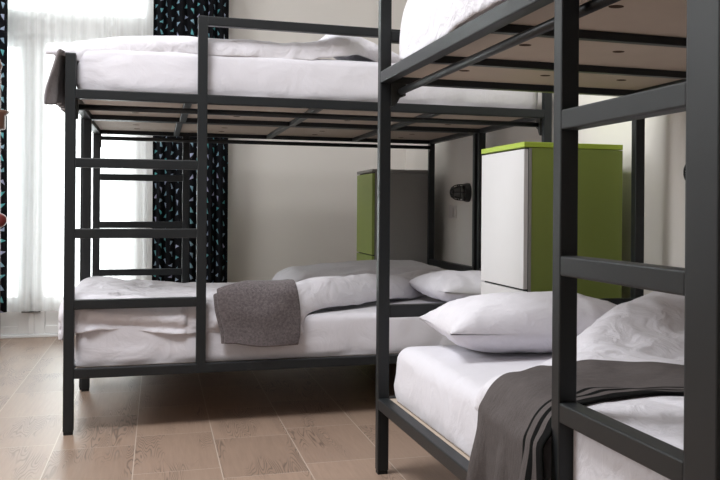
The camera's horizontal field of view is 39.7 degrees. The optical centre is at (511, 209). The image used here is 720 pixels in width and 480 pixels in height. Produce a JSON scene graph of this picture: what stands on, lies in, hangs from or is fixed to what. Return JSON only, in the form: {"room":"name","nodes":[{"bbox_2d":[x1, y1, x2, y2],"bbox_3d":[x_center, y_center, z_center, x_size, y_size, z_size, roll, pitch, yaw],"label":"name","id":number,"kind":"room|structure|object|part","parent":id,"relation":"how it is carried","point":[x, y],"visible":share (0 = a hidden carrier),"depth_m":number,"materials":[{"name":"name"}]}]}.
{"room":"dormitory","nodes":[
{"label":"dormitory","id":0,"kind":"room"},
{"bbox_2d":[0,336,459,479],"bbox_3d":[-1.478,0.930,2.722,4.785,0.100,9.020,0,0,-20],"label":"floor","id":1,"kind":"structure","parent":0,"point":[317,423],"depth_m":3.98,"materials":[{"name":"brown wood"}]},
{"bbox_2d":[0,60,8,246],"bbox_3d":[-3.075,-0.013,5.806,0.278,1.758,0.214,0,0,14],"label":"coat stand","id":2,"kind":"object","parent":1,"relation":"on","point":[3,113],"visible":1,"depth_m":5.80,"materials":[{"name":"brown wood"}]},
{"bbox_3d":[-2.996,0.064,5.720,0.084,0.084,0.084,0,0,-20],"label":"ball knob","id":3,"kind":"part","parent":2,"relation":"part of","materials":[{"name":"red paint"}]},
{"bbox_2d":[79,117,476,389],"bbox_3d":[-1.298,0.047,5.548,2.040,1.668,0.998,0,0,-20],"label":"bunk bed","id":4,"kind":"object","parent":1,"relation":"on","point":[99,127],"visible":0.4,"depth_m":5.73,"materials":[{"name":"paint"}]},
{"bbox_3d":[-2.076,0.125,4.755,0.038,1.476,0.038,0,0,-20],"label":"post","id":5,"kind":"part","parent":4,"relation":"part of","materials":[{"name":"metal"}]},
{"bbox_3d":[-2.236,-0.455,5.207,0.037,0.038,0.924,0,0,-20],"label":"rail","id":6,"kind":"part","parent":4,"relation":"part of","materials":[{"name":"metal"}]},
{"bbox_3d":[-2.403,0.123,5.659,0.038,1.476,0.038,0,0,-20],"label":"post","id":7,"kind":"part","parent":4,"relation":"part of","materials":[{"name":"metal"}]},
{"bbox_3d":[-1.940,-0.076,5.825,0.038,1.431,0.038,0,0,-20],"label":"ladder post","id":8,"kind":"part","parent":4,"relation":"part of","materials":[{"name":"metal"}]},
{"bbox_3d":[-1.458,-0.450,5.999,1.966,0.038,0.037,0,0,-20],"label":"rail","id":9,"kind":"part","parent":4,"relation":"part of","materials":[{"name":"metal"}]},
{"bbox_3d":[-1.441,-0.404,5.951,1.964,0.023,0.023,0,0,-20],"label":"curtain rod","id":10,"kind":"part","parent":4,"relation":"part of","materials":[{"name":"paint"}]},
{"bbox_3d":[-1.131,-0.447,5.096,1.966,0.038,0.037,0,0,-20],"label":"rail","id":11,"kind":"part","parent":4,"relation":"part of","materials":[{"name":"metal"}]},
{"bbox_3d":[-0.520,0.047,6.340,0.038,1.656,0.038,0,0,-20],"label":"post","id":12,"kind":"part","parent":4,"relation":"part of","materials":[{"name":"metal"}]},
{"bbox_3d":[-0.359,0.343,5.888,0.037,0.042,0.924,0,0,-20],"label":"headboard rail","id":13,"kind":"part","parent":4,"relation":"part of","materials":[{"name":"metal"}]},
{"bbox_3d":[-0.353,-0.442,5.888,0.037,0.038,0.924,0,0,-20],"label":"rail","id":14,"kind":"part","parent":4,"relation":"part of","materials":[{"name":"metal"}]},
{"bbox_3d":[-0.194,0.139,5.437,0.038,1.476,0.038,0,0,-20],"label":"post","id":15,"kind":"part","parent":4,"relation":"part of","materials":[{"name":"metal"}]},
{"bbox_3d":[-1.300,0.535,5.548,1.952,0.182,0.907,0,0,-20],"label":"mattress","id":16,"kind":"object","parent":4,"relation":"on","visible":0},
{"bbox_2d":[272,260,443,280],"bbox_3d":[-0.891,0.380,5.705,0.952,0.138,0.907,0,0,-20],"label":"duvet","id":17,"kind":"object","parent":16,"relation":"on","point":[297,273],"visible":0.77,"depth_m":5.45,"materials":[{"name":"fabric"}]},
{"bbox_2d":[63,15,551,435],"bbox_3d":[-0.944,0.050,4.603,2.040,1.668,0.998,0,0,-20],"label":"bunk bed","id":18,"kind":"object","parent":1,"relation":"on","point":[201,108],"visible":0.7,"depth_m":4.00,"materials":[{"name":"paint"}]},
{"bbox_2d":[44,49,64,112],"bbox_3d":[-1.841,-0.517,4.142,0.170,0.227,0.820,0,0,-20],"label":"blanket","id":19,"kind":"object","parent":18,"relation":"hanging from","point":[54,93],"visible":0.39,"depth_m":3.79,"materials":[{"name":"grey fabric"}]},
{"bbox_3d":[-1.722,0.128,3.811,0.038,1.476,0.038,0,0,-20],"label":"post","id":20,"kind":"part","parent":18,"relation":"part of","materials":[{"name":"metal"}]},
{"bbox_3d":[-1.881,-0.453,4.263,0.037,0.038,0.924,0,0,-20],"label":"rail","id":21,"kind":"part","parent":18,"relation":"part of","materials":[{"name":"metal"}]},
{"bbox_3d":[-2.049,0.126,4.714,0.038,1.476,0.038,0,0,-20],"label":"post","id":22,"kind":"part","parent":18,"relation":"part of","materials":[{"name":"metal"}]},
{"bbox_3d":[-1.259,-0.071,3.978,0.038,1.431,0.038,0,0,-20],"label":"ladder post","id":23,"kind":"part","parent":18,"relation":"part of","materials":[{"name":"metal"}]},
{"bbox_3d":[-0.785,0.648,4.152,1.966,0.038,0.037,0,0,-20],"label":"rail","id":24,"kind":"part","parent":18,"relation":"part of","materials":[{"name":"metal"}]},
{"bbox_2d":[74,295,455,366],"bbox_3d":[-0.953,0.538,4.598,1.973,0.181,0.929,0,0,-20],"label":"mattress","id":25,"kind":"object","parent":18,"relation":"on","point":[350,329],"visible":0.44,"depth_m":4.12,"materials":[{"name":"white fabric"}]},
{"bbox_2d":[58,270,436,340],"bbox_3d":[-1.046,0.417,4.575,1.880,0.231,0.989,0,0,-20],"label":"duvet","id":26,"kind":"object","parent":25,"relation":"on","point":[315,293],"visible":0.57,"depth_m":4.20,"materials":[{"name":"white fabric"}]},
{"bbox_2d":[213,279,300,346],"bbox_3d":[-1.056,0.431,4.050,0.332,0.273,0.154,0,0,-36],"label":"blanket","id":27,"kind":"object","parent":26,"relation":"on","point":[256,313],"visible":1,"depth_m":4.01,"materials":[{"name":"grey fabric"}]},
{"bbox_2d":[409,270,484,301],"bbox_3d":[-0.231,0.374,4.757,0.400,0.156,0.620,0,0,-23],"label":"pillow","id":28,"kind":"object","parent":25,"relation":"on","point":[443,285],"visible":0.67,"depth_m":4.57,"materials":[{"name":"white fabric"}]},
{"bbox_3d":[-1.104,-0.447,5.055,1.966,0.038,0.037,0,0,-20],"label":"rail","id":29,"kind":"part","parent":18,"relation":"part of","materials":[{"name":"metal"}]},
{"bbox_3d":[-0.544,-0.762,4.235,1.475,0.038,0.037,0,0,-20],"label":"guard rail","id":30,"kind":"part","parent":18,"relation":"part of","materials":[{"name":"metal"}]},
{"bbox_2d":[76,50,537,108],"bbox_3d":[-0.945,-0.558,4.597,1.974,0.188,0.931,0,0,-20],"label":"mattress","id":31,"kind":"object","parent":18,"relation":"on","point":[120,70],"visible":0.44,"depth_m":4.08,"materials":[{"name":"white fabric"}]},
{"bbox_2d":[46,25,399,62],"bbox_3d":[-1.248,-0.705,4.474,1.545,0.257,0.900,0,0,-20],"label":"duvet","id":32,"kind":"object","parent":31,"relation":"on","point":[350,48],"visible":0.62,"depth_m":4.06,"materials":[{"name":"white fabric"}]},
{"bbox_3d":[-0.794,-0.399,4.200,1.964,0.023,0.023,0,0,-20],"label":"curtain rod","id":33,"kind":"part","parent":18,"relation":"part of","materials":[{"name":"paint"}]},
{"bbox_3d":[-0.777,-0.445,4.152,1.966,0.038,0.037,0,0,-20],"label":"rail","id":34,"kind":"part","parent":18,"relation":"part of","materials":[{"name":"metal"}]},
{"bbox_3d":[-0.167,0.139,5.396,0.038,1.476,0.038,0,0,-20],"label":"post","id":35,"kind":"part","parent":18,"relation":"part of","materials":[{"name":"metal"}]},
{"bbox_3d":[0.001,-0.439,4.944,0.037,0.038,0.924,0,0,-20],"label":"rail","id":36,"kind":"part","parent":18,"relation":"part of","materials":[{"name":"metal"}]},
{"bbox_3d":[0.161,0.052,4.492,0.038,1.656,0.038,0,0,-20],"label":"post","id":37,"kind":"part","parent":18,"relation":"part of","materials":[{"name":"metal"}]},
{"bbox_2d":[357,169,427,263],"bbox_3d":[-0.791,0.313,6.587,0.408,1.144,0.517,0,0,-20],"label":"locker","id":38,"kind":"object","parent":1,"relation":"on","point":[408,188],"visible":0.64,"depth_m":6.36,"materials":[{"name":"grey laminate"}]},
{"bbox_3d":[-0.976,0.576,6.521,0.017,0.554,0.507,0,0,-20],"label":"door","id":39,"kind":"part","parent":38,"relation":"part of","materials":[{"name":"green laminate"}]},
{"bbox_3d":[-0.972,0.029,6.521,0.017,0.525,0.507,0,0,-20],"label":"door","id":40,"kind":"part","parent":38,"relation":"part of","materials":[{"name":"green laminate"}]},
{"bbox_3d":[-0.965,0.312,6.524,0.002,1.102,0.509,0,0,-20],"label":"door frame","id":41,"kind":"part","parent":38,"relation":"part of","materials":[{"name":"green wood"}]},
{"bbox_3d":[-0.787,-0.249,6.587,0.408,0.020,0.517,0,0,-20],"label":"panel","id":42,"kind":"part","parent":38,"relation":"part of","materials":[{"name":"grey metal"}]},
{"bbox_2d":[375,0,687,479],"bbox_3d":[0.373,0.059,2.520,0.998,1.668,2.040,0,0,-21],"label":"bunk bed","id":43,"kind":"object","parent":1,"relation":"on","point":[634,52],"visible":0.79,"depth_m":2.37,"materials":[{"name":"paint"}]},
{"bbox_3d":[-0.429,0.047,3.287,0.038,1.656,0.038,0,0,-21],"label":"post","id":44,"kind":"part","parent":43,"relation":"part of","materials":[{"name":"metal"}]},
{"bbox_3d":[-0.081,0.653,2.350,0.037,0.038,1.966,0,0,-21],"label":"rail","id":45,"kind":"part","parent":43,"relation":"part of","materials":[{"name":"metal"}]},
{"bbox_3d":[-0.073,-0.440,2.350,0.037,0.038,1.966,0,0,-21],"label":"rail","id":46,"kind":"part","parent":43,"relation":"part of","materials":[{"name":"metal"}]},
{"bbox_2d":[394,345,551,455],"bbox_3d":[0.365,0.547,2.521,0.937,0.183,1.958,0,0,-20],"label":"mattress","id":47,"kind":"object","parent":43,"relation":"on","point":[440,385],"visible":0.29,"depth_m":2.85,"materials":[{"name":"white fabric"}]},
{"bbox_2d":[419,291,616,352],"bbox_3d":[0.074,0.363,3.183,0.670,0.193,0.460,0,0,-17],"label":"pillow","id":48,"kind":"object","parent":47,"relation":"on","point":[503,322],"visible":0.66,"depth_m":2.99,"materials":[{"name":"white fabric"}]},
{"bbox_2d":[474,291,684,479],"bbox_3d":[0.390,0.442,2.398,0.932,0.431,1.659,0,0,-20],"label":"duvet","id":49,"kind":"object","parent":47,"relation":"on","point":[649,327],"visible":0.3,"depth_m":2.42,"materials":[{"name":"white fabric"}]},
{"bbox_2d":[454,0,505,29],"bbox_3d":[0.422,-0.531,2.439,0.901,0.155,1.764,0,0,-20],"label":"mattress","id":50,"kind":"object","parent":43,"relation":"on","point":[501,1],"visible":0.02,"depth_m":2.54,"materials":[{"name":"grey fabric"}]},
{"bbox_2d":[399,0,500,59],"bbox_3d":[0.354,-0.613,2.539,0.914,0.282,1.743,0,0,-20],"label":"duvet","id":51,"kind":"object","parent":50,"relation":"on","point":[424,22],"visible":0.41,"depth_m":2.83,"materials":[{"name":"white fabric"}]},
{"bbox_3d":[-0.025,-0.394,2.369,0.023,0.023,1.964,0,0,-21],"label":"curtain rod","id":52,"kind":"part","parent":43,"relation":"part of","materials":[{"name":"paint"}]},
{"bbox_3d":[0.018,0.346,3.457,0.924,0.042,0.037,0,0,-21],"label":"headboard rail","id":53,"kind":"part","parent":43,"relation":"part of","materials":[{"name":"metal"}]},
{"bbox_3d":[0.024,-0.439,3.457,0.924,0.038,0.037,0,0,-21],"label":"rail","id":54,"kind":"part","parent":43,"relation":"part of","materials":[{"name":"metal"}]},
{"bbox_3d":[0.104,-0.061,1.873,0.038,1.431,0.038,0,0,-21],"label":"ladder post","id":55,"kind":"part","parent":43,"relation":"part of","materials":[{"name":"metal"}]},
{"bbox_2d":[466,359,683,479],"bbox_3d":[0.434,0.644,2.173,0.986,0.550,0.576,0,0,-20],"label":"throw blanket","id":56,"kind":"object","parent":43,"relation":"hanging from","point":[513,430],"visible":0.73,"depth_m":2.11,"materials":[{"name":"grey fabric"}]},
{"bbox_3d":[0.469,0.144,3.626,0.038,1.476,0.038,0,0,-21],"label":"post","id":57,"kind":"part","parent":43,"relation":"part of","materials":[{"name":"metal"}]},
{"bbox_3d":[0.826,-0.433,2.689,0.037,0.038,1.966,0,0,-21],"label":"rail","id":58,"kind":"part","parent":43,"relation":"part of","materials":[{"name":"metal"}]},
{"bbox_3d":[0.276,0.142,1.414,0.038,1.476,0.038,0,0,-21],"label":"post","id":59,"kind":"part","parent":43,"relation":"part of","materials":[{"name":"metal"}]},
{"bbox_2d":[481,142,622,297],"bbox_3d":[0.149,0.320,3.955,0.408,1.144,0.517,0,0,-20],"label":"locker","id":60,"kind":"object","parent":1,"relation":"on","point":[517,210],"visible":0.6,"depth_m":3.74,"materials":[{"name":"green laminate"}]},
{"bbox_3d":[-0.035,0.583,3.889,0.017,0.554,0.507,0,0,-20],"label":"door","id":61,"kind":"part","parent":60,"relation":"part of","materials":[{"name":"white laminate"}]},
{"bbox_3d":[-0.031,0.036,3.889,0.017,0.525,0.507,0,0,-20],"label":"door","id":62,"kind":"part","parent":60,"relation":"part of","materials":[{"name":"white laminate"}]},
{"bbox_3d":[-0.024,0.319,3.893,0.002,1.102,0.509,0,0,-20],"label":"door frame","id":63,"kind":"part","parent":60,"relation":"part of","materials":[{"name":"white wood"}]},
{"bbox_3d":[0.154,-0.242,3.955,0.408,0.020,0.517,0,0,-20],"label":"panel","id":64,"kind":"part","parent":60,"relation":"part of","materials":[{"name":"green wood"}]},
{"bbox_2d":[684,0,719,479],"bbox_3d":[1.072,0.064,0.602,0.999,1.668,2.040,0,0,-21],"label":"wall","id":65,"kind":"structure","parent":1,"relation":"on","point":[702,278],"depth_m":1.34,"materials":[{"name":"paint"}]},
{"bbox_2d":[227,0,406,282],"bbox_3d":[-3.012,-0.832,6.772,4.635,3.400,0.150,0,0,-20],"label":"wall","id":66,"kind":"structure","parent":0,"point":[289,205],"depth_m":7.21,"materials":[{"name":"beige paint"}]},
{"bbox_2d":[0,0,153,338],"bbox_3d":[-3.291,-0.658,6.651,1.610,3.050,0.130,0,0,-20],"label":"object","id":67,"kind":"structure","parent":66,"relation":"in","point":[30,324],"depth_m":6.65,"materials":[{"name":"white fabric"}]},
{"bbox_3d":[-3.633,0.816,6.523,0.612,0.053,0.055,0,0,-20],"label":"rail","id":68,"kind":"part","parent":67,"relation":"part of","materials":[{"name":"white paint"}]},
{"bbox_3d":[-3.632,0.704,6.523,0.612,0.200,0.031,0,0,-20],"label":"panel","id":69,"kind":"part","parent":67,"relation":"part of","materials":[{"name":"white paint"}]},
{"bbox_3d":[-2.932,0.821,6.776,0.542,0.053,0.055,0,0,-20],"label":"rail","id":70,"kind":"part","parent":67,"relation":"part of","materials":[{"name":"white paint"}]},
{"bbox_3d":[-2.931,0.709,6.776,0.542,0.200,0.031,0,0,-20],"label":"panel","id":71,"kind":"part","parent":67,"relation":"part of","materials":[{"name":"white paint"}]},
{"bbox_2d":[405,0,685,297],"bbox_3d":[0.730,-0.804,3.463,0.150,3.400,8.920,0,0,-20],"label":"wall","id":72,"kind":"structure","parent":0,"point":[665,135],"depth_m":3.97,"materials":[{"name":"beige paint"}]},
{"bbox_2d":[449,205,456,218],"bbox_3d":[-0.377,0.016,6.266,0.013,0.084,0.150,0,0,-20],"label":"switch plate","id":73,"kind":"object","parent":72,"relation":"attached to","point":[452,208],"visible":1,"depth_m":6.24,"materials":[{"name":"plastic"}]},
{"bbox_2d":[450,183,471,201],"bbox_3d":[-0.314,-0.104,5.937,0.120,0.115,0.115,0,0,-20],"label":"wall lamp","id":74,"kind":"object","parent":72,"relation":"attached to","point":[464,192],"visible":1,"depth_m":5.91,"materials":[{"name":"black metal"}]},
{"bbox_3d":[-1.436,-2.570,2.675,4.785,0.100,8.920,0,0,-20],"label":"ceiling","id":75,"kind":"structure","parent":0,"visible":0},
{"bbox_3d":[-2.988,-2.506,6.542,2.300,0.050,0.150,0,0,-20],"label":"track","id":76,"kind":"object","parent":75,"relation":"attached to","visible":0},
{"bbox_2d":[0,0,7,312],"bbox_3d":[-3.610,-0.908,6.261,0.698,3.155,0.062,0,0,-20],"label":"curtain","id":77,"kind":"object","parent":76,"relation":"hanging from","point":[3,3],"visible":0.88,"depth_m":6.36,"materials":[{"name":"fabric"}]},
{"bbox_2d":[7,0,152,311],"bbox_3d":[-3.142,-0.900,6.550,1.550,3.165,0.041,0,0,-20],"label":"sheer curtain","id":78,"kind":"object","parent":76,"relation":"hanging from","point":[26,252],"visible":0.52,"depth_m":6.56,"materials":[{"name":"white fabric"}]},
{"bbox_2d":[152,0,228,282],"bbox_3d":[-2.218,-0.831,6.776,0.501,3.290,0.061,0,0,-20],"label":"curtain","id":79,"kind":"object","parent":76,"relation":"hanging from","point":[170,17],"visible":0.32,"depth_m":6.77,"materials":[{"name":"fabric"}]}
]}

